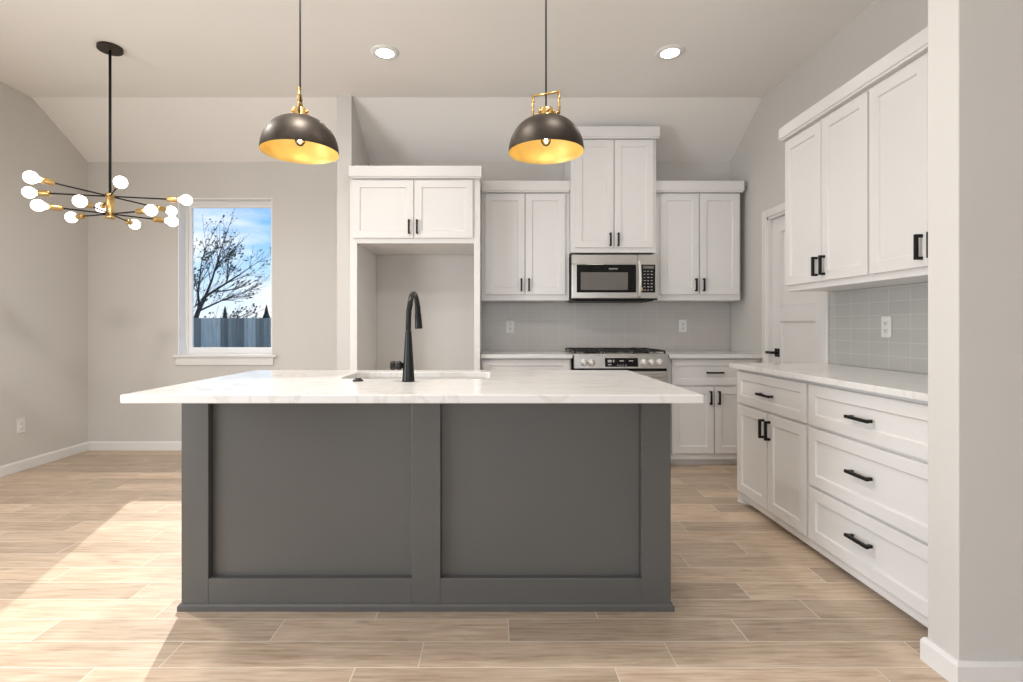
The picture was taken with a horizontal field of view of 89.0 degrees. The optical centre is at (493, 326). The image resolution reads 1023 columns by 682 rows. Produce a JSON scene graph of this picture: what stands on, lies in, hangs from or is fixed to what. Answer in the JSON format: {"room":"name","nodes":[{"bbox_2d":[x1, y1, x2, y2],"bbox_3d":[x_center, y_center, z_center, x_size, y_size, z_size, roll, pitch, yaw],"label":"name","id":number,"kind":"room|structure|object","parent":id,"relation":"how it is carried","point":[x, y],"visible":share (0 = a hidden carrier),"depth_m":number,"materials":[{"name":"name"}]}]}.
{"room":"kitchen","nodes":[
{"label":"kitchen","id":0,"kind":"room"},
{"bbox_2d":[0,82,87,465],"bbox_3d":[-3.873,-0.370,0.142,0.120,3.060,9.484,0,0,0],"label":"wall","id":1,"kind":"structure","parent":0,"point":[44,255],"depth_m":4.36,"materials":[{"name":"paint"}]},
{"bbox_2d":[16,417,24,433],"bbox_3d":[-3.807,0.797,4.187,0.011,0.120,0.074,0,0,0],"label":"wall outlet","id":2,"kind":"object","parent":1,"relation":"attached to","point":[20,422],"visible":1,"depth_m":4.18,"materials":[{"name":"white plastic"}]},
{"bbox_2d":[0,441,87,476],"bbox_3d":[-3.806,1.119,3.092,0.014,0.082,3.584,0,0,0],"label":"baseboard","id":3,"kind":"structure","parent":1,"relation":"attached to","point":[17,466],"depth_m":4.37,"materials":[{"name":"white wood"}]},
{"bbox_2d":[337,95,369,369],"bbox_3d":[-1.224,-0.370,4.567,0.118,3.060,0.634,0,0,0],"label":"wall","id":4,"kind":"structure","parent":0,"point":[350,140],"depth_m":4.25,"materials":[{"name":"paint"}]},
{"bbox_2d":[88,162,729,440],"bbox_3d":[0.394,-0.203,4.944,8.653,2.725,0.120,0,0,0],"label":"wall","id":5,"kind":"structure","parent":0,"point":[133,273],"depth_m":4.88,"materials":[{"name":"paint"}]},
{"bbox_2d":[88,441,181,449],"bbox_3d":[-2.548,1.119,4.877,2.530,0.082,0.014,0,0,0],"label":"baseboard","id":6,"kind":"structure","parent":5,"relation":"attached to","point":[92,445],"depth_m":4.87,"materials":[{"name":"white wood"}]},
{"bbox_2d":[173,198,276,364],"bbox_3d":[-2.518,-0.422,4.942,0.960,1.569,0.184,0,0,0],"label":"window","id":7,"kind":"structure","parent":5,"relation":"in","point":[188,354],"depth_m":4.95,"materials":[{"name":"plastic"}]},
{"bbox_2d":[481,181,569,301],"bbox_3d":[0.274,-0.746,4.689,0.768,1.036,0.383,0,0,0],"label":"upper cabinet","id":8,"kind":"object","parent":5,"relation":"attached to","point":[525,224],"visible":0.99,"depth_m":4.54,"materials":[{"name":"white wood"}]},
{"bbox_2d":[482,302,729,350],"bbox_3d":[1.051,0.001,4.877,2.324,0.454,0.008,0,0,0],"label":"backsplash","id":9,"kind":"structure","parent":5,"relation":"attached to","point":[538,326],"depth_m":4.87,"materials":[{"name":"grey tile"}]},
{"bbox_2d":[506,320,513,332],"bbox_3d":[0.151,0.000,4.867,0.074,0.120,0.011,0,0,0],"label":"wall outlet","id":10,"kind":"object","parent":9,"relation":"attached to","point":[509,323],"visible":1,"depth_m":4.87,"materials":[{"name":"white plastic"}]},
{"bbox_2d":[679,320,686,331],"bbox_3d":[1.767,-0.005,4.867,0.074,0.120,0.011,0,0,0],"label":"wall outlet","id":11,"kind":"object","parent":9,"relation":"attached to","point":[682,323],"visible":1,"depth_m":4.87,"materials":[{"name":"white plastic"}]},
{"bbox_2d":[564,126,659,256],"bbox_3d":[1.024,-1.165,4.638,0.767,1.064,0.482,0,0,0],"label":"upper cabinet","id":12,"kind":"object","parent":5,"relation":"attached to","point":[612,193],"visible":0.88,"depth_m":4.44,"materials":[{"name":"white wood"}]},
{"bbox_2d":[566,255,657,302],"bbox_3d":[1.028,-0.417,4.620,0.733,0.400,0.508,0,0,0],"label":"microwave","id":13,"kind":"object","parent":12,"relation":"attached to","point":[592,278],"visible":1,"depth_m":4.42,"materials":[{"name":"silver metal"}]},
{"bbox_2d":[651,181,743,301],"bbox_3d":[1.779,-0.746,4.689,0.782,1.036,0.383,0,0,0],"label":"upper cabinet","id":14,"kind":"object","parent":5,"relation":"attached to","point":[698,222],"visible":0.85,"depth_m":4.54,"materials":[{"name":"white wood"}]},
{"bbox_2d":[0,0,875,161],"bbox_3d":[0.394,-1.743,0.142,8.653,0.535,9.724,0,0,0],"label":"ceiling","id":15,"kind":"structure","parent":0,"point":[193,80],"depth_m":3.78,"materials":[{"name":"paint"}]},
{"bbox_2d":[21,41,192,228],"bbox_3d":[-2.596,-1.307,3.516,0.984,1.166,0.966,0,0,0],"label":"chandelier","id":16,"kind":"object","parent":15,"relation":"hanging from","point":[107,208],"visible":1,"depth_m":3.49,"materials":[{"name":"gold metal"}]},
{"bbox_2d":[37,190,51,195],"bbox_3d":[-2.967,-0.880,3.432,0.072,0.039,0.039,0,0,-13],"label":"socket","id":17,"kind":"object","parent":16,"relation":"attached to","point":[40,192],"depth_m":3.42,"materials":[{"name":"gold metal"}]},
{"bbox_2d":[40,177,54,185],"bbox_3d":[-2.709,-0.880,3.152,0.039,0.039,0.072,0,0,17],"label":"socket","id":18,"kind":"object","parent":16,"relation":"attached to","point":[43,180],"depth_m":3.14,"materials":[{"name":"gold metal"}]},
{"bbox_2d":[49,204,62,210],"bbox_3d":[-2.802,-0.761,3.326,0.072,0.039,0.039,0,0,-43],"label":"socket","id":19,"kind":"object","parent":16,"relation":"attached to","point":[55,207],"depth_m":3.31,"materials":[{"name":"gold metal"}]},
{"bbox_2d":[74,213,85,219],"bbox_3d":[-2.863,-0.761,3.599,0.072,0.039,0.039,0,0,17],"label":"socket","id":20,"kind":"object","parent":16,"relation":"attached to","point":[76,216],"depth_m":3.59,"materials":[{"name":"gold metal"}]},
{"bbox_2d":[85,201,93,208],"bbox_3d":[-2.534,-0.761,3.243,0.039,0.039,0.072,0,0,-13],"label":"socket","id":21,"kind":"object","parent":16,"relation":"attached to","point":[90,205],"depth_m":3.24,"materials":[{"name":"gold metal"}]},
{"bbox_2d":[99,203,105,208],"bbox_3d":[-2.855,-0.880,3.796,0.039,0.039,0.072,0,0,-43],"label":"socket","id":22,"kind":"object","parent":16,"relation":"attached to","point":[101,205],"depth_m":3.77,"materials":[{"name":"gold metal"}]},
{"bbox_2d":[124,219,133,224],"bbox_3d":[-2.658,-0.761,3.789,0.039,0.039,0.072,0,0,-13],"label":"socket","id":23,"kind":"object","parent":16,"relation":"attached to","point":[130,222],"depth_m":3.77,"materials":[{"name":"gold metal"}]},
{"bbox_2d":[135,208,145,213],"bbox_3d":[-2.329,-0.761,3.433,0.072,0.039,0.039,0,0,17],"label":"socket","id":24,"kind":"object","parent":16,"relation":"attached to","point":[139,210],"depth_m":3.42,"materials":[{"name":"gold metal"}]},
{"bbox_2d":[153,216,164,222],"bbox_3d":[-2.390,-0.761,3.706,0.072,0.039,0.039,0,0,-43],"label":"socket","id":25,"kind":"object","parent":16,"relation":"attached to","point":[155,219],"depth_m":3.69,"materials":[{"name":"gold metal"}]},
{"bbox_2d":[156,205,166,211],"bbox_3d":[-2.483,-0.880,3.880,0.039,0.039,0.072,0,0,17],"label":"socket","id":26,"kind":"object","parent":16,"relation":"attached to","point":[160,208],"depth_m":3.87,"materials":[{"name":"gold metal"}]},
{"bbox_2d":[166,196,177,201],"bbox_3d":[-2.224,-0.880,3.600,0.072,0.039,0.039,0,0,-13],"label":"socket","id":27,"kind":"object","parent":16,"relation":"attached to","point":[169,198],"depth_m":3.59,"materials":[{"name":"gold metal"}]},
{"bbox_2d":[259,0,338,163],"bbox_3d":[-0.880,-1.339,2.360,0.341,1.101,0.341,0,0,0],"label":"pendant light","id":28,"kind":"object","parent":15,"relation":"hanging from","point":[299,137],"visible":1,"depth_m":2.33,"materials":[{"name":"brown metal"}]},
{"bbox_2d":[371,44,398,59],"bbox_3d":[-0.750,-1.884,3.580,0.192,0.012,0.192,0,0,0],"label":"recessed light","id":29,"kind":"object","parent":15,"relation":"in","point":[385,52],"visible":1,"depth_m":3.57,"materials":[{"name":"white plastic"}]},
{"bbox_2d":[508,0,583,163],"bbox_3d":[0.236,-1.339,2.360,0.341,1.101,0.341,0,0,0],"label":"pendant light","id":30,"kind":"object","parent":15,"relation":"hanging from","point":[547,136],"visible":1,"depth_m":2.35,"materials":[{"name":"brown metal"}]},
{"bbox_2d":[655,44,684,59],"bbox_3d":[1.212,-1.884,3.580,0.192,0.012,0.192,0,0,0],"label":"recessed light","id":31,"kind":"object","parent":15,"relation":"in","point":[668,52],"visible":1,"depth_m":3.57,"materials":[{"name":"white plastic"}]},
{"bbox_2d":[0,450,948,681],"bbox_3d":[0.394,1.220,0.142,8.613,0.120,9.684,0,0,0],"label":"floor","id":32,"kind":"structure","parent":0,"point":[91,540],"depth_m":2.07,"materials":[{"name":"brown wood"}]},
{"bbox_2d":[349,166,482,369],"bbox_3d":[-0.631,-0.063,4.513,1.064,2.446,0.733,0,0,0],"label":"tall cabinet","id":33,"kind":"object","parent":32,"relation":"on","point":[395,210],"visible":0.91,"depth_m":4.19,"materials":[{"name":"white wood"}]},
{"bbox_2d":[177,403,674,611],"bbox_3d":[-0.278,0.717,2.487,2.023,0.887,0.746,0,0,0],"label":"kitchen island","id":34,"kind":"object","parent":32,"relation":"on","point":[287,507],"visible":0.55,"depth_m":2.15,"materials":[{"name":"grey wood"}]},
{"bbox_2d":[120,370,703,402],"bbox_3d":[-0.290,0.257,2.364,2.070,0.030,1.048,0,0,0],"label":"island countertop","id":35,"kind":"structure","parent":34,"relation":"on","point":[256,386],"depth_m":2.03,"materials":[{"name":"white stone"}]},
{"bbox_2d":[352,378,362,381],"bbox_3d":[-0.603,0.235,2.305,0.047,0.014,0.047,0,0,0],"label":"switch","id":36,"kind":"object","parent":35,"relation":"on","point":[355,379],"visible":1,"depth_m":2.29,"materials":[{"name":"black metal"}]},
{"bbox_2d":[390,291,421,381],"bbox_3d":[-0.397,0.040,2.372,0.116,0.405,0.221,0,0,0],"label":"faucet","id":37,"kind":"object","parent":35,"relation":"on","point":[407,365],"visible":1,"depth_m":2.28,"materials":[{"name":"black metal"}]},
{"bbox_2d":[361,378,487,378],"bbox_3d":[-0.371,0.384,2.591,0.738,0.222,0.394,0,0,0],"label":"sink","id":38,"kind":"object","parent":35,"relation":"in","point":[361,378],"visible":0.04,"depth_m":2.77,"materials":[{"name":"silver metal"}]},
{"bbox_2d":[480,358,570,369],"bbox_3d":[0.264,0.711,4.569,0.752,0.898,0.623,0,0,0],"label":"base cabinet","id":39,"kind":"object","parent":32,"relation":"on","point":[485,363],"visible":0.05,"depth_m":4.29,"materials":[{"name":"white wood"}]},
{"bbox_2d":[480,351,571,357],"bbox_3d":[0.266,0.245,4.565,0.753,0.032,0.630,0,0,0],"label":"countertop","id":40,"kind":"structure","parent":39,"relation":"on","point":[485,354],"depth_m":4.25,"materials":[{"name":"white stone"}]},
{"bbox_2d":[564,347,668,382],"bbox_3d":[1.036,0.676,4.511,0.780,0.967,0.697,0,0,0],"label":"range","id":41,"kind":"object","parent":32,"relation":"on","point":[649,362],"visible":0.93,"depth_m":4.21,"materials":[{"name":"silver metal"}]},
{"bbox_2d":[564,351,667,355],"bbox_3d":[1.036,0.226,4.559,0.780,0.040,0.593,0,0,0],"label":"cooktop","id":42,"kind":"object","parent":41,"relation":"in","point":[573,353],"depth_m":4.27,"materials":[{"name":"metal"}]},
{"bbox_2d":[667,358,760,464],"bbox_3d":[1.821,0.711,4.569,0.779,0.898,0.623,0,0,0],"label":"base cabinet","id":43,"kind":"object","parent":32,"relation":"on","point":[705,433],"visible":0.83,"depth_m":4.30,"materials":[{"name":"white wood"}]},
{"bbox_2d":[659,351,762,357],"bbox_3d":[1.823,0.245,4.565,0.781,0.032,0.630,0,0,0],"label":"countertop","id":44,"kind":"structure","parent":43,"relation":"on","point":[671,354],"depth_m":4.25,"materials":[{"name":"white stone"}]},
{"bbox_2d":[737,369,810,545],"bbox_3d":[1.889,0.717,3.048,0.649,0.886,0.788,0,0,0],"label":"base cabinet","id":45,"kind":"object","parent":32,"relation":"on","point":[772,410],"visible":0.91,"depth_m":2.97,"materials":[{"name":"white wood"}]},
{"bbox_2d":[808,382,927,627],"bbox_3d":[1.889,0.717,2.235,0.649,0.886,0.839,0,0,0],"label":"base cabinet","id":46,"kind":"object","parent":32,"relation":"on","point":[868,451],"visible":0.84,"depth_m":2.20,"materials":[{"name":"white wood"}]},
{"bbox_2d":[729,363,927,401],"bbox_3d":[1.889,0.258,2.635,0.648,0.030,1.663,0,0,0],"label":"countertop","id":47,"kind":"structure","parent":46,"relation":"on","point":[909,385],"depth_m":2.58,"materials":[{"name":"white stone"}]},
{"bbox_2d":[730,0,927,373],"bbox_3d":[2.277,-0.370,3.342,0.120,3.060,3.084,0,0,0],"label":"wall","id":48,"kind":"structure","parent":0,"point":[758,160],"depth_m":4.05,"materials":[{"name":"paint"}]},
{"bbox_2d":[762,202,828,362],"bbox_3d":[2.262,0.109,3.857,0.150,2.102,0.839,0,0,0],"label":"door","id":49,"kind":"structure","parent":48,"relation":"in","point":[795,325],"depth_m":4.05,"materials":[{"name":"white wood"}]},
{"bbox_2d":[785,88,927,291],"bbox_3d":[2.033,-0.722,2.999,0.361,0.990,0.754,0,0,0],"label":"upper cabinet","id":50,"kind":"object","parent":48,"relation":"attached to","point":[827,163],"visible":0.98,"depth_m":2.93,"materials":[{"name":"white wood"}]},
{"bbox_2d":[829,282,927,373],"bbox_3d":[2.210,0.007,2.612,0.008,0.467,1.617,0,0,0],"label":"backsplash","id":51,"kind":"structure","parent":48,"relation":"attached to","point":[855,339],"depth_m":2.98,"materials":[{"name":"grey tile"}]},
{"bbox_2d":[881,316,891,337],"bbox_3d":[2.200,0.002,2.918,0.011,0.120,0.074,0,0,0],"label":"wall outlet","id":52,"kind":"object","parent":51,"relation":"attached to","point":[886,321],"visible":1,"depth_m":2.91,"materials":[{"name":"white plastic"}]},
{"bbox_2d":[869,52,927,280],"bbox_3d":[2.033,-0.722,2.256,0.361,0.990,0.727,0,0,0],"label":"upper cabinet","id":53,"kind":"object","parent":48,"relation":"attached to","point":[898,104],"visible":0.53,"depth_m":2.43,"materials":[{"name":"white wood"}]},
{"bbox_2d":[779,26,927,141],"bbox_3d":[2.038,-1.247,2.601,0.358,0.084,1.598,0,0,0],"label":"crown molding","id":54,"kind":"structure","parent":53,"relation":"attached to","point":[916,46],"depth_m":2.64,"materials":[{"name":"white wood"}]},
{"bbox_2d":[928,0,1022,659],"bbox_3d":[3.110,-0.370,1.740,3.220,3.060,0.120,0,0,0],"label":"wall","id":55,"kind":"structure","parent":0,"point":[975,47],"depth_m":1.68,"materials":[{"name":"paint"}]},
{"bbox_2d":[920,637,1022,681],"bbox_3d":[3.043,1.119,1.740,3.114,0.082,0.148,0,0,0],"label":"baseboard","id":56,"kind":"structure","parent":55,"relation":"attached to","point":[952,669],"depth_m":1.67,"materials":[{"name":"white wood"}]},
{"label":"outside","id":57,"kind":"structure","parent":0,"visible":0},
{"bbox_3d":[-15.000,1.560,32.592,50.000,0.100,54.816,0,0,0],"label":"ground","id":58,"kind":"structure","parent":57,"visible":0},
{"bbox_2d":[194,208,270,317],"bbox_3d":[-10.597,-1.608,20.473,4.570,6.252,2.852,0,0,0],"label":"tree","id":59,"kind":"object","parent":58,"relation":"on","point":[230,251],"visible":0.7,"depth_m":20.24,"materials":[{"name":"brown plant"}]},
{"bbox_2d":[194,318,270,346],"bbox_3d":[-8.995,0.607,18.022,12.011,1.827,0.076,0,0,0],"label":"fence","id":60,"kind":"object","parent":58,"relation":"on","point":[208,332],"visible":0.13,"depth_m":17.99,"materials":[{"name":"grey wood"}]},
{"bbox_2d":[263,305,269,317],"bbox_3d":[-12.235,0.172,28.116,1.600,2.675,1.450,0,0,-42],"label":"evergreen tree","id":61,"kind":"object","parent":58,"relation":"on","point":[266,313],"visible":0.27,"depth_m":27.92,"materials":[{"name":"green plant"}]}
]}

